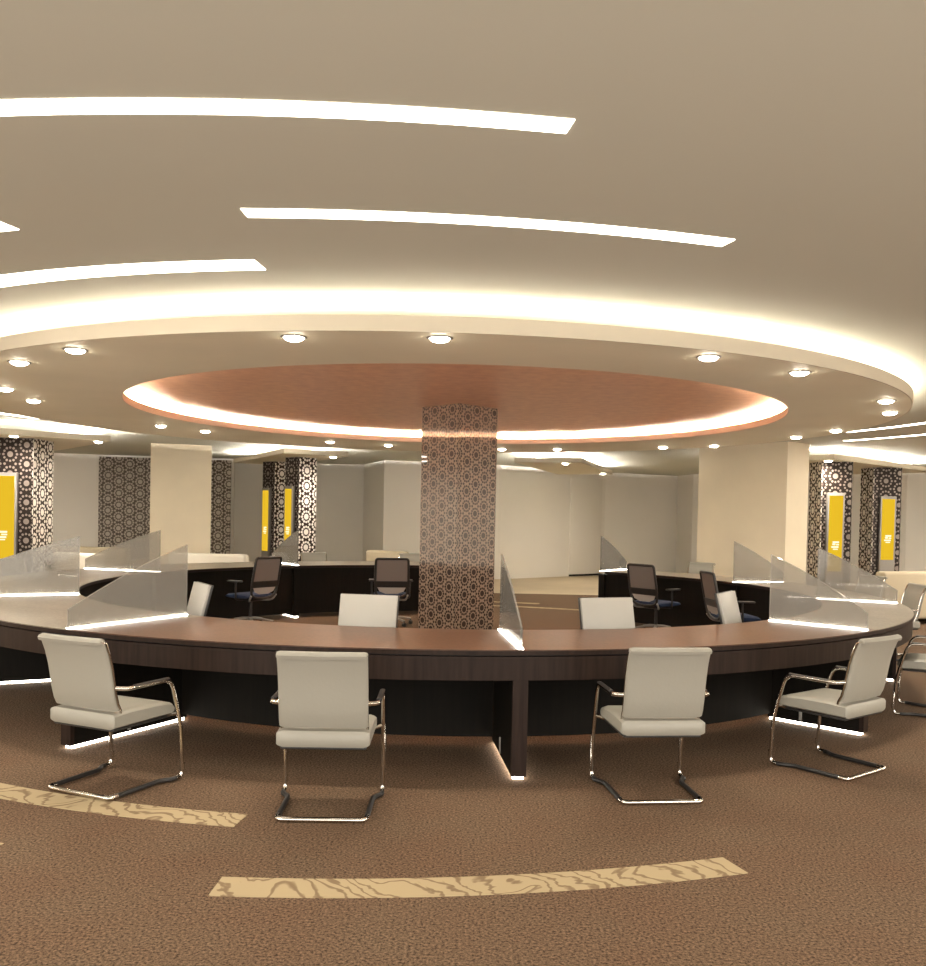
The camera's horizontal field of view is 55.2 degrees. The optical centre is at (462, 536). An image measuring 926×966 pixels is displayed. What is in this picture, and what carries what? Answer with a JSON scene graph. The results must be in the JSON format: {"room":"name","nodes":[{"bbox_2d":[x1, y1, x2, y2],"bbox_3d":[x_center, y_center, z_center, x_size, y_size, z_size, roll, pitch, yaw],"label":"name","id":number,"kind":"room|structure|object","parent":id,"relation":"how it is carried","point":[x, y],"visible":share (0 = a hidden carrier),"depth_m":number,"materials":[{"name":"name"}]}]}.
{"room":"public hall","nodes":[
{"label":"public hall","id":0,"kind":"room"},
{"bbox_2d":[0,0,925,475],"bbox_3d":[0.032,-1.570,11.967,26.000,0.100,28.000,1,1,0],"label":"ceiling","id":1,"kind":"structure","parent":0,"point":[793,132],"depth_m":3.19,"materials":[{"name":"beige paint"}]},
{"bbox_2d":[0,222,18,231],"bbox_3d":[-3.079,-1.410,4.433,2.384,0.003,0.237,2,1,28],"label":"recessed light","id":2,"kind":"object","parent":1,"relation":"in","point":[3,227],"visible":1,"depth_m":3.96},
{"bbox_2d":[0,413,35,418],"bbox_3d":[-6.253,-1.636,11.523,0.234,0.003,2.223,2,1,18],"label":"recessed light","id":3,"kind":"object","parent":1,"relation":"in","point":[0,413],"visible":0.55,"depth_m":12.06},
{"bbox_2d":[0,428,110,450],"bbox_3d":[-7.504,-1.623,14.255,2.550,0.203,3.300,0,2,-39],"label":"raft","id":4,"kind":"object","parent":1,"relation":"hanging from","point":[61,440],"visible":0.75,"depth_m":13.46,"materials":[{"name":"beige paint"}]},
{"bbox_2d":[0,260,265,286],"bbox_3d":[-2.045,-1.397,4.754,2.152,0.003,0.287,2,1,19],"label":"recessed light","id":5,"kind":"object","parent":1,"relation":"in","point":[6,280],"visible":1,"depth_m":4.61,"materials":[{"name":"white plastic"}]},
{"bbox_2d":[0,98,574,133],"bbox_3d":[-1.455,-1.342,2.894,3.616,0.003,0.346,1,1,6],"label":"recessed light","id":6,"kind":"object","parent":1,"relation":"in","point":[60,106],"visible":1,"depth_m":2.75,"materials":[{"name":"white plastic"}]},
{"bbox_2d":[233,448,347,463],"bbox_3d":[-3.532,-1.620,17.677,1.200,0.203,3.900,0,1,-27],"label":"raft","id":7,"kind":"object","parent":1,"relation":"hanging from","point":[280,455],"visible":0.77,"depth_m":16.40,"materials":[{"name":"beige paint"}]},
{"bbox_2d":[0,314,913,452],"bbox_3d":[-0.333,-1.376,9.771,9.461,0.203,9.461,1,1,-13],"label":"raft","id":8,"kind":"object","parent":1,"relation":"hanging from","point":[356,381],"visible":0.96,"depth_m":7.49,"materials":[{"name":"beige paint"}]},
{"bbox_2d":[0,387,15,391],"bbox_3d":[-4.045,-1.292,7.825,0.160,0.027,0.160,1,1,0],"label":"recessed light","id":9,"kind":"object","parent":8,"relation":"attached to","point":[4,389],"visible":1,"depth_m":7.79,"materials":[{"name":"grey plastic"}]},
{"bbox_2d":[7,360,30,365],"bbox_3d":[-3.195,-1.242,6.375,0.160,0.027,0.160,1,1,0],"label":"recessed light","id":10,"kind":"object","parent":8,"relation":"attached to","point":[14,362],"visible":1,"depth_m":6.33,"materials":[{"name":"grey plastic"}]},
{"bbox_2d":[25,399,41,402],"bbox_3d":[-4.204,-1.314,8.664,0.160,0.027,0.160,1,1,0],"label":"recessed light","id":11,"kind":"object","parent":8,"relation":"attached to","point":[27,400],"visible":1,"depth_m":8.62,"materials":[{"name":"grey plastic"}]},
{"bbox_2d":[62,347,87,353],"bbox_3d":[-2.556,-1.216,5.835,0.160,0.027,0.160,1,1,0],"label":"recessed light","id":12,"kind":"object","parent":8,"relation":"attached to","point":[72,350],"visible":1,"depth_m":5.79,"materials":[{"name":"grey plastic"}]},
{"bbox_2d":[280,334,306,341],"bbox_3d":[-1.006,-1.172,5.265,0.160,0.027,0.160,1,1,0],"label":"recessed light","id":13,"kind":"object","parent":8,"relation":"attached to","point":[289,337],"visible":1,"depth_m":5.22,"materials":[{"name":"grey plastic"}]},
{"bbox_2d":[426,335,452,342],"bbox_3d":[-0.137,-1.153,5.205,0.160,0.027,0.160,1,1,0],"label":"recessed light","id":14,"kind":"object","parent":8,"relation":"attached to","point":[434,338],"visible":1,"depth_m":5.17,"materials":[{"name":"grey plastic"}]},
{"bbox_2d":[696,355,721,361],"bbox_3d":[1.563,-1.128,5.635,0.160,0.027,0.160,1,1,0],"label":"recessed light","id":15,"kind":"object","parent":8,"relation":"attached to","point":[707,358],"visible":1,"depth_m":5.60,"materials":[{"name":"grey plastic"}]},
{"bbox_2d":[790,436,801,438],"bbox_3d":[4.045,-1.194,10.754,0.160,0.027,0.160,1,1,0],"label":"recessed light","id":16,"kind":"object","parent":8,"relation":"attached to","point":[792,437],"visible":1,"depth_m":10.71,"materials":[{"name":"grey plastic"}]},
{"bbox_2d":[788,370,811,375],"bbox_3d":[2.333,-1.124,6.135,0.160,0.027,0.160,1,1,0],"label":"recessed light","id":17,"kind":"object","parent":8,"relation":"attached to","point":[797,372],"visible":1,"depth_m":6.09,"materials":[{"name":"grey plastic"}]},
{"bbox_2d":[828,430,842,432],"bbox_3d":[4.175,-1.172,9.914,0.160,0.027,0.160,1,1,0],"label":"recessed light","id":18,"kind":"object","parent":8,"relation":"attached to","point":[832,431],"visible":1,"depth_m":9.88,"materials":[{"name":"grey plastic"}]},
{"bbox_2d":[876,399,896,403],"bbox_3d":[3.564,-1.129,7.455,0.160,0.027,0.160,1,1,0],"label":"recessed light","id":19,"kind":"object","parent":8,"relation":"attached to","point":[884,401],"visible":1,"depth_m":7.42,"materials":[{"name":"grey plastic"}]},
{"bbox_2d":[881,411,898,415],"bbox_3d":[3.974,-1.138,8.245,0.160,0.027,0.160,1,1,0],"label":"recessed light","id":20,"kind":"object","parent":8,"relation":"attached to","point":[891,412],"visible":1,"depth_m":8.21,"materials":[{"name":"grey plastic"}]},
{"bbox_2d":[241,208,734,246],"bbox_3d":[0.143,-1.330,3.786,2.137,0.003,0.195,1,1,-7],"label":"recessed light","id":21,"kind":"object","parent":1,"relation":"in","point":[249,212],"visible":1,"depth_m":3.74,"materials":[{"name":"white plastic"}]},
{"bbox_2d":[514,453,611,474],"bbox_3d":[2.248,-1.530,18.866,1.300,0.203,4.400,2,1,17],"label":"raft","id":22,"kind":"object","parent":1,"relation":"hanging from","point":[553,465],"visible":1,"depth_m":17.76,"materials":[{"name":"beige paint"}]},
{"bbox_2d":[809,450,925,473],"bbox_3d":[6.967,-1.385,16.747,4.400,0.203,2.170,0,2,-42],"label":"raft","id":23,"kind":"object","parent":1,"relation":"hanging from","point":[858,463],"visible":0.45,"depth_m":15.62,"materials":[{"name":"beige paint"}]},
{"bbox_2d":[845,434,925,440],"bbox_3d":[6.216,-1.401,12.326,0.194,0.003,2.212,1,1,-23],"label":"recessed light","id":24,"kind":"object","parent":1,"relation":"in","point":[919,434],"visible":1,"depth_m":12.64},
{"bbox_2d":[846,422,925,432],"bbox_3d":[5.531,-1.383,10.940,0.223,0.003,2.352,1,1,-13],"label":"recessed light","id":25,"kind":"object","parent":1,"relation":"in","point":[923,422],"visible":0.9,"depth_m":11.34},
{"bbox_2d":[0,575,925,965],"bbox_3d":[-0.026,1.279,12.032,26.000,0.100,28.000,1,1,0],"label":"floor","id":26,"kind":"structure","parent":0,"point":[836,868],"depth_m":4.06,"materials":[{"name":"brown carpet"}]},
{"bbox_2d":[0,557,26,576],"bbox_3d":[-5.596,0.709,11.330,0.592,0.841,0.551,2,1,16],"label":"chair","id":27,"kind":"object","parent":26,"relation":"on","point":[8,566],"visible":0.12,"depth_m":11.39,"materials":[{"name":"beige leather"}]},
{"bbox_2d":[0,438,53,572],"bbox_3d":[-6.847,-0.223,13.752,0.650,2.546,0.650,1,1,0],"label":"pillar","id":28,"kind":"structure","parent":26,"relation":"on","point":[31,458],"depth_m":13.44,"materials":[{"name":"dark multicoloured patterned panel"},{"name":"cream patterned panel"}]},
{"bbox_2d":[0,472,17,558],"bbox_3d":[-7.002,0.045,13.399,0.500,2.020,0.068,1,1,0],"label":"display screen","id":29,"kind":"object","parent":28,"relation":"attached to","point":[8,481],"visible":0.63,"depth_m":13.36,"materials":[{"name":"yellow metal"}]},
{"bbox_2d":[53,552,104,570],"bbox_3d":[-5.923,0.659,14.203,1.000,0.800,0.800,2,1,25],"label":"armchair","id":30,"kind":"object","parent":26,"relation":"on","point":[61,560],"visible":0.15,"depth_m":13.82,"materials":[{"name":"beige leather"}]},
{"bbox_2d":[52,546,147,570],"bbox_3d":[-7.017,0.583,16.601,2.000,0.800,0.800,1,1,10],"label":"sofa","id":31,"kind":"object","parent":26,"relation":"on","point":[114,556],"visible":0.18,"depth_m":16.12,"materials":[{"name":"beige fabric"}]},
{"bbox_2d":[38,633,184,800],"bbox_3d":[-1.917,0.928,4.794,0.551,0.841,0.592,2,1,24],"label":"chair","id":32,"kind":"object","parent":26,"relation":"on","point":[81,669],"visible":1,"depth_m":4.61,"materials":[{"name":"grey leather"}]},
{"bbox_2d":[0,783,247,826],"bbox_3d":[-2.116,1.353,4.610,2.196,0.003,0.287,2,1,19],"label":"inlay","id":33,"kind":"object","parent":26,"relation":"on","point":[7,792],"visible":1,"depth_m":4.43,"materials":[{"name":"beige carpet"}]},
{"bbox_2d":[98,456,150,564],"bbox_3d":[-7.458,-0.476,20.534,1.879,2.680,0.081,1,1,-10],"label":"wall panel","id":34,"kind":"object","parent":26,"relation":"on","point":[124,482],"visible":0.43,"depth_m":20.43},
{"bbox_2d":[149,443,211,564],"bbox_3d":[-5.463,-0.374,17.148,1.100,2.750,0.800,1,1,-17],"label":"column","id":35,"kind":"structure","parent":26,"relation":"on","point":[180,474],"depth_m":16.75,"materials":[{"name":"beige paint"}]},
{"bbox_2d":[168,552,248,563],"bbox_3d":[-4.167,0.679,14.901,1.350,0.800,0.800,1,1,6],"label":"sofa","id":36,"kind":"object","parent":26,"relation":"on","point":[173,558],"visible":0.09,"depth_m":14.51,"materials":[{"name":"beige leather"}]},
{"bbox_2d":[210,460,231,553],"bbox_3d":[-5.958,-0.452,20.804,0.965,2.680,0.080,1,1,-10],"label":"wall panel","id":37,"kind":"object","parent":26,"relation":"on","point":[221,469],"visible":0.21,"depth_m":20.80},
{"bbox_2d":[226,556,281,621],"bbox_3d":[-2.764,0.718,11.563,0.671,0.932,0.625,2,2,34],"label":"office chair","id":38,"kind":"object","parent":26,"relation":"on","point":[266,570],"visible":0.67,"depth_m":11.42,"materials":[{"name":"black fabric"}]},
{"bbox_2d":[263,461,285,555],"bbox_3d":[-3.905,-0.271,18.500,0.410,2.546,0.410,2,2,40],"label":"pillar","id":39,"kind":"structure","parent":26,"relation":"on","point":[273,472],"depth_m":18.28,"materials":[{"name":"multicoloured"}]},
{"bbox_2d":[261,488,271,556],"bbox_3d":[-4.081,0.003,18.338,0.250,2.000,0.068,2,2,40],"label":"display screen","id":40,"kind":"object","parent":39,"relation":"attached to","point":[266,492],"visible":0.7,"depth_m":18.28,"materials":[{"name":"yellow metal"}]},
{"bbox_2d":[285,457,316,560],"bbox_3d":[-3.106,-0.218,16.901,0.420,2.546,0.420,2,2,40],"label":"pillar","id":41,"kind":"structure","parent":26,"relation":"on","point":[300,472],"depth_m":16.73,"materials":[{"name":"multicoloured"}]},
{"bbox_2d":[284,486,294,540],"bbox_3d":[-3.297,0.055,16.744,0.250,2.000,0.068,2,2,40],"label":"display screen","id":42,"kind":"object","parent":41,"relation":"attached to","point":[289,491],"visible":0.59,"depth_m":16.68,"materials":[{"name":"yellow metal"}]},
{"bbox_2d":[300,552,326,560],"bbox_3d":[-2.408,0.700,14.600,0.551,0.841,0.592,1,1,-24],"label":"chair","id":43,"kind":"object","parent":26,"relation":"on","point":[305,556],"visible":0.11,"depth_m":14.81,"materials":[{"name":"beige leather"}]},
{"bbox_2d":[270,651,384,822],"bbox_3d":[-0.684,0.964,4.492,0.551,0.841,0.592,1,1,-1],"label":"chair","id":44,"kind":"object","parent":26,"relation":"on","point":[323,702],"visible":1,"depth_m":4.29,"materials":[{"name":"beige leather"}]},
{"bbox_2d":[366,550,408,560],"bbox_3d":[-1.624,0.685,16.938,0.950,0.800,0.800,2,2,30],"label":"armchair","id":45,"kind":"object","parent":26,"relation":"on","point":[371,555],"visible":0.08,"depth_m":17.15,"materials":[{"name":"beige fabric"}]},
{"bbox_2d":[369,557,412,626],"bbox_3d":[-0.984,0.743,12.057,0.625,0.932,0.671,1,1,-7],"label":"office chair","id":46,"kind":"object","parent":26,"relation":"on","point":[393,574],"visible":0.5,"depth_m":11.78,"materials":[{"name":"black plastic"}]},
{"bbox_2d":[399,553,419,561],"bbox_3d":[-0.877,0.722,15.002,0.551,0.841,0.592,1,1,-4],"label":"chair","id":47,"kind":"object","parent":26,"relation":"on","point":[413,557],"visible":0.04,"depth_m":15.23,"materials":[{"name":"beige leather"}]},
{"bbox_2d":[0,561,914,778],"bbox_3d":[-0.328,0.901,9.637,9.322,0.749,9.324,1,1,0],"label":"reception desk","id":48,"kind":"object","parent":26,"relation":"on","point":[435,682],"visible":0.8,"depth_m":5.94,"materials":[{"name":"wood"}]},
{"bbox_2d":[0,543,79,595],"bbox_3d":[-3.846,0.249,7.529,1.073,0.506,0.028,1,1,-25],"label":"glass screen","id":49,"kind":"object","parent":48,"relation":"on","point":[51,543],"visible":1,"depth_m":7.62,"materials":[{"name":"clear glass"}]},
{"bbox_2d":[84,530,160,571],"bbox_3d":[-4.194,0.166,10.899,1.103,0.506,0.029,2,1,18],"label":"glass screen","id":50,"kind":"object","parent":48,"relation":"on","point":[159,530],"visible":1,"depth_m":10.94,"materials":[{"name":"clear glass"}]},
{"bbox_2d":[66,614,187,628],"bbox_3d":[-2.222,0.318,5.940,0.028,0.506,0.988,2,1,28],"label":"glass screen","id":51,"kind":"object","parent":48,"relation":"on","point":[180,614],"visible":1,"depth_m":5.89,"materials":[{"name":"glass"}]},
{"bbox_2d":[186,581,213,616],"bbox_3d":[-2.019,0.497,6.657,0.170,0.284,0.410,0,2,-32],"label":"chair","id":52,"kind":"object","parent":48,"relation":"attached to","point":[199,600],"visible":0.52,"depth_m":6.61,"materials":[{"name":"beige leather"}]},
{"bbox_2d":[0,561,418,629],"bbox_3d":[-2.916,0.474,10.261,3.971,0.028,9.049,1,1,14],"label":"countertop","id":53,"kind":"structure","parent":48,"relation":"on","point":[62,611],"depth_m":7.37,"materials":[{"name":"beige stone"}]},
{"bbox_2d":[272,530,298,564],"bbox_3d":[-2.624,0.149,13.033,0.028,0.506,1.025,0,2,-33],"label":"glass screen","id":54,"kind":"object","parent":48,"relation":"on","point":[288,549],"visible":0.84,"depth_m":12.86,"materials":[{"name":"clear glass"}]},
{"bbox_2d":[338,593,399,627],"bbox_3d":[-0.650,0.540,5.984,0.410,0.284,0.170,1,1,9],"label":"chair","id":55,"kind":"object","parent":48,"relation":"attached to","point":[367,610],"visible":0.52,"depth_m":6.00,"materials":[{"name":"beige leather"}]},
{"bbox_2d":[66,616,876,650],"bbox_3d":[0.267,0.640,5.819,5.501,0.028,1.604,1,1,-9],"label":"countertop","id":56,"kind":"structure","parent":48,"relation":"on","point":[203,629],"depth_m":5.58,"materials":[{"name":"wood"}]},
{"bbox_2d":[498,556,523,648],"bbox_3d":[0.295,0.380,5.465,0.028,0.506,0.864,1,1,-6],"label":"glass screen","id":57,"kind":"object","parent":48,"relation":"on","point":[511,625],"visible":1,"depth_m":5.54,"materials":[{"name":"clear glass"}]},
{"bbox_2d":[578,597,634,628],"bbox_3d":[1.014,0.571,6.123,0.410,0.284,0.170,1,1,-18],"label":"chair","id":58,"kind":"object","parent":48,"relation":"attached to","point":[594,612],"visible":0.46,"depth_m":6.14,"materials":[{"name":"beige leather"}]},
{"bbox_2d":[600,536,625,570],"bbox_3d":[2.220,0.248,13.018,0.029,0.506,0.796,2,2,37],"label":"glass screen","id":59,"kind":"object","parent":48,"relation":"on","point":[611,559],"visible":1,"depth_m":12.93,"materials":[{"name":"clear glass"}]},
{"bbox_2d":[714,590,741,623],"bbox_3d":[2.088,0.576,6.848,0.170,0.284,0.410,2,2,34],"label":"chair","id":60,"kind":"object","parent":48,"relation":"on","point":[726,602],"visible":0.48,"depth_m":6.81,"materials":[{"name":"beige leather"}]},
{"bbox_2d":[605,569,913,629],"bbox_3d":[3.294,0.608,9.938,2.056,0.028,7.125,1,1,-5],"label":"countertop","id":61,"kind":"structure","parent":48,"relation":"on","point":[880,615],"depth_m":8.10,"materials":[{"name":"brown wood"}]},
{"bbox_2d":[769,554,867,629],"bbox_3d":[2.617,0.403,6.535,0.726,0.506,0.028,2,2,44],"label":"glass screen","id":62,"kind":"object","parent":48,"relation":"on","point":[771,554],"visible":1,"depth_m":6.63,"materials":[{"name":"clear glass"}]},
{"bbox_2d":[817,550,897,602],"bbox_3d":[3.858,0.380,8.669,0.724,0.506,0.028,2,1,28],"label":"glass screen","id":63,"kind":"object","parent":48,"relation":"on","point":[824,550],"visible":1,"depth_m":8.66,"materials":[{"name":"clear glass"}]},
{"bbox_2d":[418,403,497,629],"bbox_3d":[-0.059,-0.051,9.601,0.575,2.668,0.575,0,2,-45],"label":"column","id":64,"kind":"structure","parent":26,"relation":"on","point":[459,457],"depth_m":9.39,"materials":[{"name":"brown"}]},
{"bbox_2d":[208,857,747,897],"bbox_3d":[0.106,1.420,3.656,2.237,0.003,0.277,1,1,-8],"label":"inlay","id":65,"kind":"object","parent":26,"relation":"on","point":[713,867],"visible":1,"depth_m":3.61,"materials":[{"name":"beige carpet"}]},
{"bbox_2d":[494,601,539,603],"bbox_3d":[0.188,1.151,15.601,2.336,0.003,0.279,1,1,5],"label":"inlay","id":66,"kind":"object","parent":26,"relation":"on","point":[494,601],"visible":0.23,"depth_m":15.51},
{"bbox_2d":[493,605,578,610],"bbox_3d":[1.398,1.196,14.675,2.080,0.003,0.257,2,1,19],"label":"inlay","id":67,"kind":"object","parent":26,"relation":"on","point":[493,605],"visible":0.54,"depth_m":14.74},
{"bbox_2d":[589,647,711,804],"bbox_3d":[1.043,0.991,4.867,0.551,0.841,0.592,1,1,-6],"label":"chair","id":68,"kind":"object","parent":26,"relation":"on","point":[664,694],"visible":1,"depth_m":4.66,"materials":[{"name":"beige leather"}]},
{"bbox_2d":[627,563,680,627],"bbox_3d":[2.533,0.824,11.632,0.671,0.932,0.625,0,2,-38],"label":"office chair","id":69,"kind":"object","parent":26,"relation":"on","point":[642,581],"visible":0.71,"depth_m":11.48,"materials":[{"name":"black fabric"}]},
{"bbox_2d":[687,562,715,573],"bbox_3d":[3.625,0.838,13.895,0.551,0.841,0.592,2,2,42],"label":"chair","id":70,"kind":"object","parent":26,"relation":"on","point":[694,567],"visible":0.14,"depth_m":14.08,"materials":[{"name":"beige leather"}]},
{"bbox_2d":[700,570,760,622],"bbox_3d":[3.090,0.870,10.120,0.671,0.932,0.625,1,1,-4],"label":"office chair","id":71,"kind":"object","parent":26,"relation":"on","point":[708,579],"visible":0.44,"depth_m":10.06,"materials":[{"name":"black plastic"}]},
{"bbox_2d":[696,442,809,584],"bbox_3d":[4.707,-0.107,14.511,0.560,2.750,1.715,0,2,-35],"label":"column","id":72,"kind":"structure","parent":26,"relation":"on","point":[753,496],"depth_m":14.11,"materials":[{"name":"beige paint"}]},
{"bbox_2d":[807,461,852,589],"bbox_3d":[6.271,0.013,15.161,0.520,2.546,0.520,1,1,0],"label":"pillar","id":73,"kind":"structure","parent":26,"relation":"on","point":[834,476],"depth_m":14.91,"materials":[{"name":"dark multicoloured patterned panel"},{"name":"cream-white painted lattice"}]},
{"bbox_2d":[824,493,844,588],"bbox_3d":[6.236,0.281,14.873,0.290,2.020,0.068,1,1,0],"label":"display screen","id":74,"kind":"object","parent":73,"relation":"attached to","point":[835,502],"visible":0.95,"depth_m":14.84,"materials":[{"name":"yellow metal"}]},
{"bbox_2d":[768,634,901,780],"bbox_3d":[2.299,1.004,5.438,0.551,0.841,0.592,0,2,-37],"label":"chair","id":75,"kind":"object","parent":26,"relation":"on","point":[867,668],"visible":1,"depth_m":5.29,"materials":[{"name":"beige leather"}]},
{"bbox_2d":[855,574,887,597],"bbox_3d":[5.062,0.925,11.382,0.592,0.841,0.551,1,1,-20],"label":"chair","id":76,"kind":"object","parent":26,"relation":"on","point":[872,585],"visible":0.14,"depth_m":11.44,"materials":[{"name":"beige leather"}]},
{"bbox_2d":[858,467,901,576],"bbox_3d":[7.741,0.013,16.461,0.520,2.546,0.520,1,1,0],"label":"pillar","id":77,"kind":"structure","parent":26,"relation":"on","point":[876,482],"depth_m":16.21,"materials":[{"name":"dark brown patterned panel"},{"name":"cream-white painted lattice"}]},
{"bbox_2d":[877,496,896,571],"bbox_3d":[7.736,0.282,16.173,0.290,2.020,0.068,1,1,0],"label":"display screen","id":78,"kind":"object","parent":77,"relation":"attached to","point":[886,530],"visible":0.69,"depth_m":16.14,"materials":[{"name":"yellow metal"}]},
{"bbox_2d":[845,571,925,618],"bbox_3d":[7.139,0.932,13.903,2.200,0.800,0.800,1,1,-20],"label":"sofa","id":79,"kind":"object","parent":26,"relation":"on","point":[898,580],"visible":0.29,"depth_m":13.27,"materials":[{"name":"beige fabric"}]},
{"bbox_2d":[891,635,925,716],"bbox_3d":[3.788,0.996,7.087,0.592,0.841,0.551,2,2,30],"label":"chair","id":80,"kind":"object","parent":26,"relation":"on","point":[915,662],"visible":1,"depth_m":6.99,"materials":[{"name":"beige leather"}]},
{"bbox_2d":[897,583,925,660],"bbox_3d":[4.853,0.953,9.971,0.592,0.841,0.551,1,1,2],"label":"chair","id":81,"kind":"object","parent":26,"relation":"on","point":[913,595],"visible":0.26,"depth_m":9.91,"materials":[{"name":"beige leather"}]},
{"bbox_2d":[53,453,925,583],"bbox_3d":[0.008,-0.384,22.497,26.000,2.750,7.000,1,1,0],"label":"wall","id":82,"kind":"structure","parent":0,"point":[648,519],"depth_m":22.18,"materials":[{"name":"beige paint"}]},
{"bbox_2d":[569,573,599,575],"bbox_3d":[3.197,1.015,23.232,1.200,0.050,0.021,0,2,-40],"label":"trim","id":83,"kind":"structure","parent":82,"relation":"attached to","point":[596,573],"depth_m":23.18,"materials":[{"name":"black"}]},
{"bbox_2d":[568,478,601,574],"bbox_3d":[3.218,-0.260,23.209,1.200,2.500,0.031,0,2,-40],"label":"door","id":84,"kind":"structure","parent":82,"relation":"in","point":[585,494],"depth_m":23.18,"materials":[{"name":"beige wood"}]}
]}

